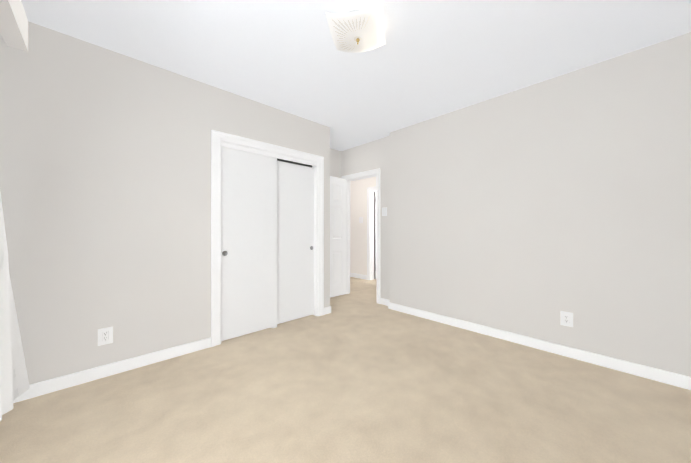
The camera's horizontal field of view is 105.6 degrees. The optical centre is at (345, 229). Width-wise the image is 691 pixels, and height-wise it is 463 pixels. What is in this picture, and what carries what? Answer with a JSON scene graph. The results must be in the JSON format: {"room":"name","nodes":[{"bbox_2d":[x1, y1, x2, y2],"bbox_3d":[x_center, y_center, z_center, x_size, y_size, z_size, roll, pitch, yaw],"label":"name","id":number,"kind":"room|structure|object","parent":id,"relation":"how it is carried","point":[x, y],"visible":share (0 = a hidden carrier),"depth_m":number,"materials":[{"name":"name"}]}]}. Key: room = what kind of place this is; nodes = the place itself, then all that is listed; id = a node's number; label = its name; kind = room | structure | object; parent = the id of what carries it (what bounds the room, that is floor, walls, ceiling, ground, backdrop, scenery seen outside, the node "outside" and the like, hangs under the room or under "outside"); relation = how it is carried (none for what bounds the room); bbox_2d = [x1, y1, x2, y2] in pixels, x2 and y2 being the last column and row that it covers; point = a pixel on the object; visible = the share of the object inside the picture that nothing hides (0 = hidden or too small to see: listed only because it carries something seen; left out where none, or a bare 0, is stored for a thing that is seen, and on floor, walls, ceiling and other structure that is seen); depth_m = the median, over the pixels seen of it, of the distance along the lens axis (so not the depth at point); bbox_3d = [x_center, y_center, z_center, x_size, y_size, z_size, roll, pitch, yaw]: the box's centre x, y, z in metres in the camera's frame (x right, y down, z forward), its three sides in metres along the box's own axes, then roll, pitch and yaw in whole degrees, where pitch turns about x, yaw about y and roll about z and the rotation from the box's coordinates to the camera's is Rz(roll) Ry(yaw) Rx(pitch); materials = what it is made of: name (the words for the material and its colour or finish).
{"room":"empty bedroom","nodes":[
{"label":"empty bedroom","id":0,"kind":"room"},
{"bbox_2d":[0,21,329,384],"bbox_3d":[-1.531,-0.135,2.832,2.970,2.550,0.700,0,0,-43],"label":"wall","id":1,"kind":"structure","parent":0,"point":[105,173],"depth_m":2.05,"materials":[{"name":"paint"}]},
{"bbox_2d":[98,327,112,345],"bbox_3d":[-1.861,0.825,2.032,0.086,0.124,0.009,0,0,-43],"label":"electrical outlet","id":2,"kind":"object","parent":1,"relation":"attached to","point":[105,335],"visible":1,"depth_m":2.03,"materials":[{"name":"plastic"}]},
{"bbox_2d":[13,306,330,402],"bbox_3d":[-1.478,1.094,2.872,2.864,0.092,0.714,0,0,-43],"label":"baseboard","id":3,"kind":"structure","parent":1,"relation":"attached to","point":[58,383],"depth_m":2.04,"materials":[{"name":"white wood"}]},
{"bbox_2d":[221,147,276,340],"bbox_3d":[-1.037,0.127,2.865,0.627,1.995,0.035,0,0,-43],"label":"closet door","id":4,"kind":"structure","parent":1,"relation":"in","point":[248,242],"depth_m":2.83,"materials":[{"name":"white wood"}]},
{"bbox_2d":[211,130,323,346],"bbox_3d":[-0.846,0.084,3.075,1.384,2.112,0.149,0,0,-43],"label":"trim","id":5,"kind":"structure","parent":1,"relation":"attached to","point":[218,138],"depth_m":2.77,"materials":[{"name":"white wood"}]},
{"bbox_2d":[277,158,311,166],"bbox_3d":[-0.883,0.131,3.115,1.196,2.018,0.010,0,0,-43],"label":"trim","id":6,"kind":"structure","parent":1,"relation":"attached to","point":[287,161],"depth_m":3.32,"materials":[{"name":"grey metal"}]},
{"bbox_2d":[277,161,313,323],"bbox_3d":[-0.652,0.151,3.287,0.622,1.948,0.035,0,0,-43],"label":"closet door","id":7,"kind":"structure","parent":1,"relation":"in","point":[295,241],"depth_m":3.28,"materials":[{"name":"white wood"}]},
{"bbox_2d":[330,148,340,177],"bbox_3d":[-0.499,-0.135,4.374,1.050,2.550,0.120,0,0,-43],"label":"wall","id":8,"kind":"structure","parent":0,"point":[335,162],"depth_m":4.60,"materials":[{"name":"paint"}]},
{"bbox_2d":[0,277,690,462],"bbox_3d":[0.703,1.190,3.941,7.740,0.100,5.740,0,0,-43],"label":"floor","id":9,"kind":"structure","parent":0,"point":[358,374],"depth_m":1.70,"materials":[{"name":"carpet"}]},
{"bbox_2d":[21,0,690,150],"bbox_3d":[0.703,-1.460,3.942,7.740,0.100,5.740,0,0,-43],"label":"ceiling","id":10,"kind":"structure","parent":0,"point":[429,59],"depth_m":2.00,"materials":[{"name":"paint"}]},
{"bbox_2d":[0,0,27,51],"bbox_3d":[-1.137,-1.306,0.569,0.190,0.210,3.130,0,0,-43],"label":"soffit","id":11,"kind":"structure","parent":10,"relation":"attached to","point":[13,25],"depth_m":1.58,"materials":[{"name":"paint"}]},
{"bbox_2d":[0,194,29,420],"bbox_3d":[-1.682,-0.121,1.176,0.182,2.320,1.322,0,0,-43],"label":"curtain","id":12,"kind":"object","parent":11,"relation":"hanging from","point":[14,383],"visible":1,"depth_m":1.50,"materials":[{"name":"white fabric"}]},
{"bbox_2d":[326,2,385,52],"bbox_3d":[0.085,-1.345,1.808,0.360,0.131,0.360,0,0,12],"label":"ceiling lamp","id":13,"kind":"object","parent":10,"relation":"attached to","point":[353,31],"visible":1,"depth_m":1.74,"materials":[{"name":"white glass"}]},
{"bbox_2d":[350,176,375,275],"bbox_3d":[0.995,-0.134,5.553,0.120,2.550,3.800,0,0,-43],"label":"wall","id":14,"kind":"structure","parent":0,"point":[358,229],"depth_m":6.17,"materials":[{"name":"paint"}]},
{"bbox_2d":[350,273,366,279],"bbox_3d":[0.109,1.095,6.391,0.014,0.092,1.125,0,0,-43],"label":"baseboard","id":15,"kind":"structure","parent":14,"relation":"attached to","point":[358,276],"depth_m":6.16,"materials":[{"name":"white wood"}]},
{"bbox_2d":[367,187,375,279],"bbox_3d":[0.844,0.094,5.700,0.141,2.094,0.878,0,0,-43],"label":"door frame","id":16,"kind":"structure","parent":14,"relation":"attached to","point":[370,232],"depth_m":5.95,"materials":[{"name":"white wood"}]},
{"bbox_2d":[374,192,376,278],"bbox_3d":[0.939,0.128,6.246,0.760,1.990,0.046,0,0,-43],"label":"door leaf","id":17,"kind":"structure","parent":14,"relation":"in","point":[375,277],"depth_m":6.01,"materials":[{"name":"grey wood"}]},
{"bbox_2d":[341,136,388,299],"bbox_3d":[0.318,-0.135,4.362,0.120,2.550,1.260,0,0,-43],"label":"wall","id":18,"kind":"structure","parent":0,"point":[372,155],"depth_m":4.03,"materials":[{"name":"paint"}]},
{"bbox_2d":[330,176,345,297],"bbox_3d":[-0.262,0.118,4.348,0.754,2.008,0.163,0,0,-43],"label":"door leaf","id":19,"kind":"structure","parent":18,"relation":"in","point":[337,236],"depth_m":4.45,"materials":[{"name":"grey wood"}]},
{"bbox_2d":[342,168,379,303],"bbox_3d":[0.284,0.097,4.398,0.158,2.086,0.862,0,0,-43],"label":"door frame","id":20,"kind":"structure","parent":18,"relation":"attached to","point":[363,175],"depth_m":4.27,"materials":[{"name":"white wood"}]},
{"bbox_2d":[382,207,386,215],"bbox_3d":[0.590,-0.275,3.979,0.012,0.124,0.086,0,0,-43],"label":"light switch","id":21,"kind":"object","parent":18,"relation":"attached to","point":[384,211],"visible":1,"depth_m":3.98,"materials":[{"name":"plastic"}]},
{"bbox_2d":[389,32,690,376],"bbox_3d":[1.681,-0.135,2.850,0.220,2.550,2.810,0,0,-43],"label":"wall","id":22,"kind":"structure","parent":0,"point":[533,210],"depth_m":2.37,"materials":[{"name":"paint"}]},
{"bbox_2d":[380,298,690,389],"bbox_3d":[1.508,1.094,2.934,0.114,0.092,2.930,0,0,-43],"label":"baseboard","id":23,"kind":"structure","parent":22,"relation":"attached to","point":[670,378],"depth_m":2.37,"materials":[{"name":"white wood"}]},
{"bbox_2d":[561,311,572,326],"bbox_3d":[1.990,0.803,2.357,0.009,0.124,0.086,0,0,-43],"label":"electrical outlet","id":24,"kind":"object","parent":22,"relation":"attached to","point":[566,318],"visible":1,"depth_m":2.35,"materials":[{"name":"plastic"}]}
]}

